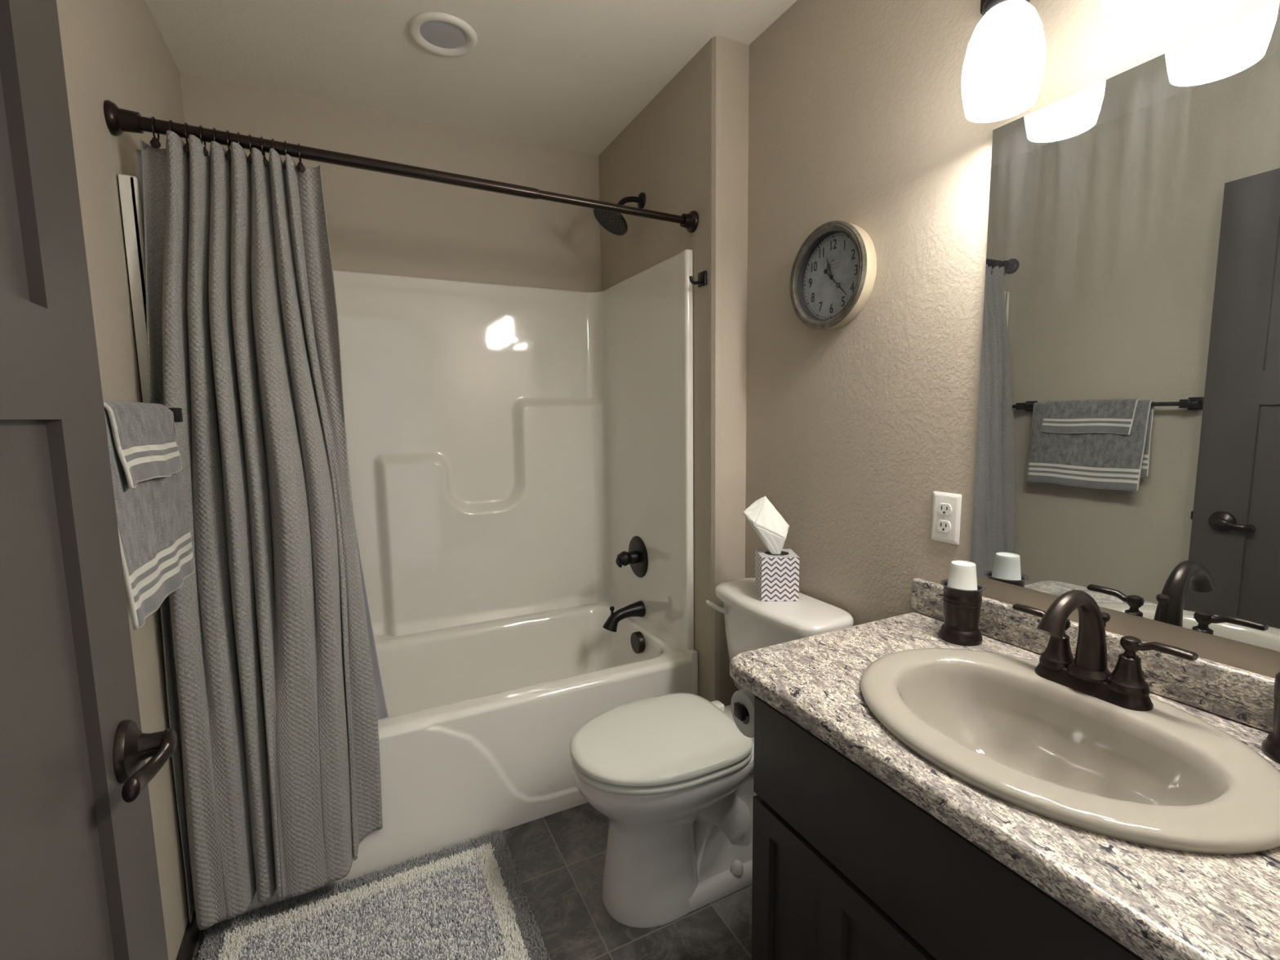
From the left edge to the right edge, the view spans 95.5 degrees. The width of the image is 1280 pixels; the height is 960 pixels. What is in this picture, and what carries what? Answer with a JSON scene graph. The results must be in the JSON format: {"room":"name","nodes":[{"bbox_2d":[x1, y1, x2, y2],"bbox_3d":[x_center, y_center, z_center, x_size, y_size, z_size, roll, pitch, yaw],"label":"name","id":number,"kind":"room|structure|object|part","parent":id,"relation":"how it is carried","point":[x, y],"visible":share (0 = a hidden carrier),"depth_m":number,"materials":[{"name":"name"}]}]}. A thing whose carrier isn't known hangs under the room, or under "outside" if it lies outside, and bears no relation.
{"room":"bathroom","nodes":[
{"label":"bathroom","id":0,"kind":"room"},
{"bbox_2d":[56,0,189,959],"bbox_3d":[-1.019,-0.024,0.943,0.120,2.462,2.771,-4,7,-26],"label":"wall","id":1,"kind":"structure","parent":0,"point":[116,51],"depth_m":1.29,"materials":[{"name":"beige paint"}]},
{"bbox_2d":[168,407,182,422],"bbox_3d":[-0.935,-0.113,1.010,0.100,0.048,0.662,-4,7,-26],"label":"towel bar","id":2,"kind":"object","parent":1,"relation":"attached to","point":[177,412],"visible":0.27,"depth_m":1.28,"materials":[{"name":"black metal"}]},
{"bbox_2d":[102,400,182,488],"bbox_3d":[-0.905,-0.070,1.048,0.063,0.142,0.341,-4,7,-26],"label":"hand towel","id":3,"kind":"object","parent":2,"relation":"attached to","point":[146,446],"visible":0.77,"depth_m":1.01,"materials":[{"name":"grey fabric"}]},
{"bbox_2d":[103,407,195,629],"bbox_3d":[-0.904,0.044,1.065,0.051,0.358,0.430,-4,7,-26],"label":"bath towel","id":4,"kind":"object","parent":2,"relation":"hanging from","point":[156,546],"visible":0.55,"depth_m":1.02,"materials":[{"name":"grey fabric"}]},
{"bbox_2d":[176,911,199,959],"bbox_3d":[-0.753,1.203,0.729,0.014,0.066,1.678,-4,7,-26],"label":"baseboard","id":5,"kind":"structure","parent":1,"relation":"attached to","point":[186,952],"depth_m":1.41,"materials":[{"name":"paint"}]},
{"bbox_2d":[135,149,388,719],"bbox_3d":[-0.953,0.076,1.571,0.474,1.718,0.099,-4,7,-26],"label":"liner","id":6,"kind":"object","parent":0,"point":[382,712],"visible":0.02,"depth_m":1.73,"materials":[{"name":"white plastic"}]},
{"bbox_2d":[179,71,601,292],"bbox_3d":[-0.878,-0.202,2.485,1.521,2.462,0.120,-4,7,-26],"label":"wall","id":7,"kind":"structure","parent":0,"point":[379,223],"depth_m":2.34,"materials":[{"name":"beige paint"}]},
{"bbox_2d":[145,0,797,155],"bbox_3d":[-0.175,-1.327,1.052,2.149,0.080,3.081,-4,7,-26],"label":"ceiling","id":8,"kind":"structure","parent":0,"point":[573,75],"depth_m":1.87,"materials":[{"name":"paint"}]},
{"bbox_2d":[408,12,477,57],"bbox_3d":[-0.601,-1.358,1.779,0.200,0.012,0.200,-4,7,-26],"label":"recessed light","id":9,"kind":"object","parent":8,"relation":"in","point":[440,33],"visible":1,"depth_m":1.77,"materials":[{"name":"white plastic"}]},
{"bbox_2d":[191,802,751,959],"bbox_3d":[-0.142,1.188,1.340,2.149,0.060,3.081,-4,7,-26],"label":"floor","id":10,"kind":"structure","parent":0,"point":[559,857],"depth_m":1.53,"materials":[{"name":"tile"}]},
{"bbox_2d":[197,829,551,959],"bbox_3d":[-0.653,1.143,1.419,0.761,0.025,0.528,-4,7,-26],"label":"bath rug","id":11,"kind":"object","parent":10,"relation":"on","point":[468,900],"visible":1,"depth_m":1.50,"materials":[{"name":"fabric"}]},
{"bbox_2d":[118,173,697,930],"bbox_3d":[-0.657,0.146,2.089,1.516,1.853,0.844,-4,7,-26],"label":"shower","id":12,"kind":"object","parent":10,"relation":"on","point":[506,444],"depth_m":2.37,"materials":[{"name":"plastic"}]},
{"bbox_2d":[373,600,689,729],"bbox_3d":[-0.648,0.825,2.165,1.509,0.348,0.799,-4,7,-26],"label":"bathtub","id":13,"kind":"object","parent":12,"relation":"in","point":[553,667],"depth_m":2.35,"materials":[{"name":"plastic"}]},
{"bbox_2d":[602,600,645,631],"bbox_3d":[-0.071,0.570,2.422,0.181,0.109,0.070,-4,7,-26],"label":"tub spout","id":14,"kind":"object","parent":12,"relation":"attached to","point":[637,609],"visible":1,"depth_m":2.40,"materials":[{"name":"black metal"}]},
{"bbox_3d":[-0.115,0.543,2.397,0.021,0.045,0.021,-4,7,-26],"label":"diverter knob","id":15,"kind":"part","parent":14,"relation":"part of","materials":[{"name":"black metal"}]},
{"bbox_2d":[615,536,648,577],"bbox_3d":[-0.059,0.328,2.430,0.117,0.176,0.176,-4,7,-26],"label":"shower valve","id":16,"kind":"object","parent":12,"relation":"attached to","point":[637,555],"visible":1,"depth_m":2.42,"materials":[{"name":"black metal"}]},
{"bbox_3d":[-0.088,0.338,2.390,0.024,0.033,0.068,-1,7,-4],"label":"lever","id":17,"kind":"part","parent":16,"relation":"part of","materials":[{"name":"black metal"}]},
{"bbox_3d":[-0.054,0.327,2.433,0.086,0.062,0.062,-4,7,-26],"label":"stem","id":18,"kind":"part","parent":16,"relation":"part of","materials":[{"name":"black metal"}]},
{"bbox_3d":[-0.010,0.664,2.373,0.026,0.086,0.086,-4,7,-26],"label":"overflow cap","id":19,"kind":"part","parent":12,"relation":"part of","materials":[{"name":"black metal"}]},
{"bbox_2d":[569,577,853,928],"bbox_3d":[0.160,0.747,1.646,0.747,0.765,0.468,-4,7,-26],"label":"toilet","id":20,"kind":"object","parent":10,"relation":"on","point":[672,775],"visible":0.84,"depth_m":1.51,"materials":[{"name":"white ceramic"}]},
{"bbox_3d":[0.043,0.714,1.562,0.460,0.020,0.374,-4,7,-26],"label":"seat","id":21,"kind":"part","parent":20,"relation":"part of","materials":[{"name":"plastic"}]},
{"bbox_3d":[0.042,0.688,1.558,0.465,0.024,0.378,-4,7,-26],"label":"lid","id":22,"kind":"part","parent":20,"relation":"part of","materials":[{"name":"plastic"}]},
{"bbox_3d":[0.254,0.412,1.863,0.105,0.034,0.033,4,8,33],"label":"flush lever","id":23,"kind":"part","parent":20,"relation":"part of","materials":[{"name":"plastic"}]},
{"bbox_3d":[0.412,0.543,1.749,0.180,0.308,0.424,-4,7,-26],"label":"tank","id":24,"kind":"part","parent":20,"relation":"part of","materials":[{"name":"white ceramic"}]},
{"bbox_2d":[755,548,799,601],"bbox_3d":[0.408,0.283,1.738,0.108,0.130,0.108,-1,7,1],"label":"tissue box","id":25,"kind":"object","parent":20,"relation":"on","point":[776,575],"visible":0.86,"depth_m":1.69,"materials":[{"name":"white cardboard"}]},
{"bbox_2d":[742,496,789,554],"bbox_3d":[0.373,0.137,1.722,0.136,0.178,0.040,0,7,3],"label":"tissue","id":26,"kind":"object","parent":25,"relation":"on","point":[766,515],"visible":0.99,"depth_m":1.71,"materials":[{"name":"paper"}]},
{"bbox_3d":[0.399,0.370,1.724,0.204,0.040,0.466,-4,7,-26],"label":"tank lid","id":27,"kind":"part","parent":20,"relation":"part of","materials":[{"name":"white ceramic"}]},
{"bbox_2d":[751,696,1143,959],"bbox_3d":[0.650,0.805,0.918,0.554,0.776,0.804,-4,7,-26],"label":"vanity cabinet","id":28,"kind":"object","parent":10,"relation":"on","point":[846,866],"visible":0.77,"depth_m":0.88,"materials":[{"name":"black wood"}]},
{"bbox_2d":[733,702,749,721],"bbox_3d":[0.287,0.470,1.195,0.171,0.046,0.084,-4,7,-26],"label":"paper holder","id":29,"kind":"object","parent":28,"relation":"attached to","point":[740,712],"visible":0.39,"depth_m":1.18,"materials":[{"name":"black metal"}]},
{"bbox_2d":[730,688,756,737],"bbox_3d":[0.258,0.476,1.212,0.102,0.092,0.092,-4,7,-26],"label":"toilet paper roll","id":30,"kind":"object","parent":29,"relation":"hanging from","point":[744,696],"visible":0.36,"depth_m":1.19,"materials":[{"name":"white paper"}]},
{"bbox_3d":[0.279,0.467,1.222,0.163,0.018,0.022,-4,7,-26],"label":"arm","id":31,"kind":"part","parent":29,"relation":"part of","materials":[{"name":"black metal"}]},
{"bbox_3d":[0.289,0.852,1.063,0.005,0.357,0.138,-4,7,-26],"label":"panel","id":32,"kind":"part","parent":28,"relation":"part of","materials":[{"name":"black wood"}]},
{"bbox_3d":[0.325,0.861,0.980,0.020,0.451,0.413,-4,7,-26],"label":"door","id":33,"kind":"part","parent":28,"relation":"part of","materials":[{"name":"black wood"}]},
{"bbox_3d":[0.370,0.869,0.901,0.005,0.357,0.138,-4,7,-26],"label":"panel","id":34,"kind":"part","parent":28,"relation":"part of","materials":[{"name":"black wood"}]},
{"bbox_2d":[729,577,1279,959],"bbox_3d":[0.620,0.356,0.894,0.574,0.119,0.901,-4,7,-26],"label":"countertop","id":35,"kind":"structure","parent":28,"relation":"on","point":[1158,904],"depth_m":0.76,"materials":[{"name":"stone"}]},
{"bbox_2d":[937,578,986,645],"bbox_3d":[0.681,0.279,1.231,0.085,0.118,0.085,-4,7,-26],"label":"tumbler","id":36,"kind":"object","parent":35,"relation":"on","point":[962,607],"visible":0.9,"depth_m":1.20,"materials":[{"name":"brown metal"}]},
{"bbox_2d":[946,560,977,590],"bbox_3d":[0.678,0.214,1.222,0.064,0.080,0.064,-4,7,-26],"label":"paper cup","id":37,"kind":"object","parent":36,"relation":"in","point":[962,574],"visible":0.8,"depth_m":1.20,"materials":[{"name":"white paper"}]},
{"bbox_2d":[860,648,1279,854],"bbox_3d":[0.612,0.441,0.900,0.464,0.166,0.548,-4,7,-26],"label":"sink","id":38,"kind":"object","parent":35,"relation":"in","point":[1164,776],"visible":0.89,"depth_m":0.87,"materials":[{"name":"ceramic"}]},
{"bbox_2d":[1012,589,1198,711],"bbox_3d":[0.750,0.262,0.955,0.206,0.179,0.207,2,7,22],"label":"faucet","id":39,"kind":"object","parent":35,"relation":"on","point":[1088,673],"visible":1,"depth_m":0.94,"materials":[{"name":"brown metal"}]},
{"bbox_3d":[0.717,0.245,1.038,0.028,0.027,0.092,-4,7,-26],"label":"lever","id":40,"kind":"part","parent":39,"relation":"part of","materials":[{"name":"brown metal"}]},
{"bbox_3d":[0.732,0.290,1.014,0.054,0.067,0.054,-4,7,-26],"label":"handle","id":41,"kind":"part","parent":39,"relation":"part of","materials":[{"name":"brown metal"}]},
{"bbox_3d":[0.701,0.253,0.938,0.174,0.156,0.062,-4,7,-26],"label":"spout","id":42,"kind":"part","parent":39,"relation":"part of","materials":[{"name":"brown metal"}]},
{"bbox_3d":[0.755,0.336,0.974,0.058,0.027,0.168,-4,7,-26],"label":"plate","id":43,"kind":"part","parent":39,"relation":"part of","materials":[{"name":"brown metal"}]},
{"bbox_3d":[0.776,0.277,0.978,0.020,0.111,0.020,-4,7,-26],"label":"lift rod","id":44,"kind":"part","parent":39,"relation":"part of","materials":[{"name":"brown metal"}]},
{"bbox_3d":[0.777,0.300,0.924,0.054,0.067,0.054,-4,7,-26],"label":"handle","id":45,"kind":"part","parent":39,"relation":"part of","materials":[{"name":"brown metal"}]},
{"bbox_3d":[0.791,0.261,0.890,0.028,0.027,0.092,-4,7,-26],"label":"lever","id":46,"kind":"part","parent":39,"relation":"part of","materials":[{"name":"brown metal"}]},
{"bbox_2d":[1261,671,1279,763],"bbox_3d":[0.909,0.301,0.785,0.085,0.170,0.083,-4,7,-26],"label":"soap dispenser","id":47,"kind":"object","parent":35,"relation":"on","point":[1270,746],"visible":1,"depth_m":0.80,"materials":[{"name":"brown metal"}]},
{"bbox_2d":[598,35,749,706],"bbox_3d":[0.123,-0.212,2.459,0.248,2.462,1.060,-4,7,-26],"label":"wall","id":48,"kind":"structure","parent":0,"point":[686,149],"depth_m":1.98,"materials":[{"name":"beige paint"}]},
{"bbox_2d":[103,99,698,232],"bbox_3d":[-0.499,-0.839,1.630,1.520,0.096,0.070,-4,7,-26],"label":"shower rod","id":49,"kind":"object","parent":48,"relation":"attached to","point":[118,120],"visible":1,"depth_m":1.52,"materials":[{"name":"brown metal"}]},
{"bbox_2d":[150,116,160,148],"bbox_3d":[-1.107,-0.791,1.329,0.020,0.071,0.053,-4,7,-26],"label":"curtain ring","id":50,"kind":"object","parent":49,"relation":"hanging from","point":[154,142],"visible":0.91,"depth_m":1.32,"materials":[{"name":"brown metal"}]},
{"bbox_2d":[150,137,160,148],"bbox_3d":[-1.103,-0.766,1.323,0.020,0.023,0.014,-4,7,-26],"label":"pendant","id":51,"kind":"object","parent":50,"relation":"attached to","point":[154,142],"depth_m":1.32,"materials":[{"name":"brown metal"}]},
{"bbox_2d":[168,120,172,130],"bbox_3d":[-1.079,-0.793,1.343,0.020,0.071,0.053,-4,7,-26],"label":"curtain ring","id":52,"kind":"object","parent":49,"relation":"hanging from","point":[170,121],"visible":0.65,"depth_m":1.32,"materials":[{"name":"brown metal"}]},
{"bbox_2d":[182,122,189,153],"bbox_3d":[-1.054,-0.794,1.355,0.020,0.071,0.053,-4,7,-26],"label":"curtain ring","id":53,"kind":"object","parent":49,"relation":"hanging from","point":[185,148],"visible":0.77,"depth_m":1.34,"materials":[{"name":"brown metal"}]},
{"bbox_2d":[182,142,189,153],"bbox_3d":[-1.050,-0.769,1.350,0.020,0.023,0.014,-4,7,-26],"label":"pendant","id":54,"kind":"object","parent":53,"relation":"attached to","point":[185,148],"depth_m":1.34,"materials":[{"name":"brown metal"}]},
{"bbox_2d":[139,130,382,929],"bbox_3d":[-0.940,0.137,1.460,0.451,1.878,0.176,-4,7,-26],"label":"shower curtain","id":55,"kind":"object","parent":53,"relation":"hanging from","point":[271,693],"visible":0.93,"depth_m":1.43,"materials":[{"name":"grey fabric"}]},
{"bbox_2d":[199,124,208,155],"bbox_3d":[-1.029,-0.795,1.368,0.020,0.071,0.053,-4,7,-26],"label":"curtain ring","id":56,"kind":"object","parent":49,"relation":"hanging from","point":[205,151],"visible":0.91,"depth_m":1.36,"materials":[{"name":"brown metal"}]},
{"bbox_2d":[203,146,208,155],"bbox_3d":[-1.024,-0.770,1.363,0.020,0.023,0.014,-4,7,-26],"label":"pendant","id":57,"kind":"object","parent":56,"relation":"attached to","point":[205,152],"depth_m":1.36,"materials":[{"name":"brown metal"}]},
{"bbox_2d":[213,127,215,141],"bbox_3d":[-1.006,-0.796,1.380,0.020,0.071,0.053,-4,7,-26],"label":"curtain ring","id":58,"kind":"object","parent":49,"relation":"hanging from","point":[214,128],"visible":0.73,"depth_m":1.36,"materials":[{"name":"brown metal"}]},
{"bbox_2d":[224,129,231,160],"bbox_3d":[-0.982,-0.797,1.391,0.020,0.071,0.053,-4,7,-26],"label":"curtain ring","id":59,"kind":"object","parent":49,"relation":"hanging from","point":[228,154],"visible":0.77,"depth_m":1.38,"materials":[{"name":"brown metal"}]},
{"bbox_2d":[224,150,231,160],"bbox_3d":[-0.978,-0.773,1.386,0.020,0.023,0.014,-4,7,-26],"label":"pendant","id":60,"kind":"object","parent":59,"relation":"attached to","point":[228,154],"depth_m":1.38,"materials":[{"name":"brown metal"}]},
{"bbox_2d":[236,132,239,144],"bbox_3d":[-0.964,-0.798,1.401,0.020,0.071,0.053,-4,7,-26],"label":"curtain ring","id":61,"kind":"object","parent":49,"relation":"hanging from","point":[237,133],"visible":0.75,"depth_m":1.38,"materials":[{"name":"brown metal"}]},
{"bbox_2d":[246,133,252,164],"bbox_3d":[-0.943,-0.799,1.411,0.020,0.071,0.053,-4,7,-26],"label":"curtain ring","id":62,"kind":"object","parent":49,"relation":"hanging from","point":[249,157],"visible":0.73,"depth_m":1.40,"materials":[{"name":"brown metal"}]},
{"bbox_2d":[246,154,252,164],"bbox_3d":[-0.939,-0.775,1.405,0.020,0.023,0.014,-4,7,-26],"label":"pendant","id":63,"kind":"object","parent":62,"relation":"attached to","point":[249,158],"depth_m":1.40,"materials":[{"name":"brown metal"}]},
{"bbox_2d":[260,136,268,166],"bbox_3d":[-0.921,-0.801,1.421,0.020,0.071,0.053,-4,7,-26],"label":"curtain ring","id":64,"kind":"object","parent":49,"relation":"hanging from","point":[264,160],"visible":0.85,"depth_m":1.41,"materials":[{"name":"brown metal"}]},
{"bbox_2d":[262,156,268,166],"bbox_3d":[-0.917,-0.776,1.416,0.020,0.023,0.014,-4,7,-26],"label":"pendant","id":65,"kind":"object","parent":64,"relation":"attached to","point":[265,162],"depth_m":1.41,"materials":[{"name":"brown metal"}]},
{"bbox_2d":[282,140,286,168],"bbox_3d":[-0.878,-0.803,1.443,0.020,0.071,0.053,-4,7,-26],"label":"curtain ring","id":66,"kind":"object","parent":49,"relation":"hanging from","point":[285,142],"visible":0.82,"depth_m":1.43,"materials":[{"name":"brown metal"}]},
{"bbox_2d":[282,160,285,168],"bbox_3d":[-0.873,-0.778,1.438,0.020,0.023,0.014,-4,7,-26],"label":"pendant","id":67,"kind":"object","parent":66,"relation":"attached to","point":[284,163],"depth_m":1.43,"materials":[{"name":"brown metal"}]},
{"bbox_2d":[296,143,305,172],"bbox_3d":[-0.852,-0.804,1.456,0.020,0.071,0.053,-4,7,-26],"label":"curtain ring","id":68,"kind":"object","parent":49,"relation":"hanging from","point":[300,167],"visible":0.96,"depth_m":1.45,"materials":[{"name":"brown metal"}]},
{"bbox_2d":[296,162,305,172],"bbox_3d":[-0.847,-0.779,1.451,0.020,0.023,0.014,-4,7,-26],"label":"pendant","id":69,"kind":"object","parent":68,"relation":"attached to","point":[300,167],"depth_m":1.45,"materials":[{"name":"brown metal"}]},
{"bbox_2d":[593,192,645,235],"bbox_3d":[-0.080,-1.037,2.244,0.201,0.167,0.152,-4,7,-26],"label":"shower","id":70,"kind":"object","parent":48,"relation":"attached to","point":[615,223],"visible":0.81,"depth_m":2.25,"materials":[{"name":"black metal"}]},
{"bbox_3d":[-0.046,-1.072,2.258,0.114,0.065,0.021,-4,7,-26],"label":"arm","id":71,"kind":"part","parent":70,"relation":"part of","materials":[{"name":"black metal"}]},
{"bbox_2d":[688,270,706,287],"bbox_3d":[0.186,-0.667,1.923,0.055,0.046,0.046,-4,7,-26],"label":"robe hook","id":72,"kind":"object","parent":48,"relation":"attached to","point":[702,276],"visible":1,"depth_m":1.92,"materials":[{"name":"black metal"}]},
{"bbox_3d":[0.207,-0.669,1.934,0.008,0.046,0.046,-4,7,-26],"label":"plate","id":73,"kind":"part","parent":72,"relation":"part of","materials":[{"name":"black metal"}]},
{"bbox_2d":[745,0,1279,678],"bbox_3d":[0.800,-0.084,1.255,0.120,2.462,1.711,-4,7,-26],"label":"wall","id":74,"kind":"structure","parent":0,"point":[857,116],"depth_m":1.46,"materials":[{"name":"beige paint"}]},
{"bbox_2d":[789,220,876,329],"bbox_3d":[0.515,-0.550,1.575,0.047,0.278,0.278,-4,7,-26],"label":"wall clock","id":75,"kind":"object","parent":74,"relation":"attached to","point":[833,277],"visible":1,"depth_m":1.57,"materials":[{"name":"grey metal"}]},
{"bbox_2d":[931,491,961,544],"bbox_3d":[0.700,0.087,1.335,0.009,0.115,0.070,-4,7,-26],"label":"wall outlet","id":76,"kind":"object","parent":74,"relation":"attached to","point":[946,507],"visible":1,"depth_m":1.33,"materials":[{"name":"white plastic"}]},
{"bbox_2d":[937,520,951,533],"bbox_3d":[0.699,0.106,1.336,0.003,0.027,0.034,-4,7,-26],"label":"receptacle","id":77,"kind":"object","parent":76,"relation":"attached to","point":[943,526],"depth_m":1.33,"materials":[{"name":"white plastic"}]},
{"bbox_2d":[937,502,951,515],"bbox_3d":[0.698,0.067,1.331,0.003,0.027,0.034,-4,7,-26],"label":"receptacle","id":78,"kind":"object","parent":76,"relation":"attached to","point":[944,508],"depth_m":1.33,"materials":[{"name":"white plastic"}]},
{"bbox_2d":[961,0,1045,123],"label":"vanity light","id":79,"kind":"object","parent":74,"relation":"attached to","point":[1003,68],"depth_m":1.02,"materials":[{"name":"white glass"}]},
{"bbox_3d":[0.848,-0.951,0.876,0.022,0.080,0.680,-4,7,-26],"label":"plate","id":80,"kind":"part","parent":79,"relation":"part of","materials":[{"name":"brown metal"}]},
{"bbox_3d":[0.664,-0.769,1.063,0.131,0.165,0.131,-4,7,-26],"label":"lamp shade","id":81,"kind":"part","parent":79,"relation":"part of","materials":[{"name":"white glass"}]},
{"bbox_2d":[911,577,1275,733],"bbox_3d":[0.867,0.320,1.015,0.021,0.081,0.901,-4,7,-26],"label":"backsplash","id":82,"kind":"structure","parent":74,"relation":"attached to","point":[1241,695],"depth_m":0.97,"materials":[{"name":"stone"}]},
{"bbox_2d":[969,2,1279,651],"bbox_3d":[0.891,-0.217,0.909,0.006,0.926,0.738,-4,7,-26],"label":"wall mirror","id":83,"kind":"object","parent":74,"relation":"attached to","point":[1127,450],"visible":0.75,"depth_m":0.98,"materials":[{"name":"clear glass"}]},
{"bbox_2d":[1102,0,1213,57],"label":"vanity light","id":84,"kind":"object","parent":74,"relation":"attached to","point":[1132,28],"depth_m":0.88,"materials":[{"name":"white glass"}]},
{"bbox_3d":[0.768,-0.747,0.857,0.131,0.165,0.131,-4,7,-26],"label":"lamp shade","id":85,"kind":"part","parent":84,"relation":"part of","materials":[{"name":"white glass"}]},
{"bbox_3d":[0.367,0.049,0.152,1.649,2.462,0.110,-4,7,-26],"label":"wall","id":86,"kind":"structure","parent":0,"visible":0},
{"bbox_2d":[0,0,177,959],"bbox_3d":[-0.459,0.237,0.371,0.094,2.035,0.905,-4,7,-26],"label":"door","id":87,"kind":"structure","parent":86,"relation":"in","point":[79,878],"depth_m":0.60,"materials":[{"name":"grey paint"}]},
{"bbox_3d":[-0.475,-0.403,0.289,0.011,0.528,0.617,-4,7,-29],"label":"panel","id":88,"kind":"part","parent":87,"relation":"part of","materials":[{"name":"grey paint"}]},
{"bbox_3d":[-0.552,0.475,0.550,0.011,1.066,0.253,-4,7,-29],"label":"panel","id":89,"kind":"part","parent":87,"relation":"part of","materials":[{"name":"grey paint"}]},
{"bbox_3d":[-0.577,0.332,0.686,0.038,0.038,0.109,-4,7,-26],"label":"lever","id":90,"kind":"part","parent":87,"relation":"part of","materials":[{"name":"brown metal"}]}
]}

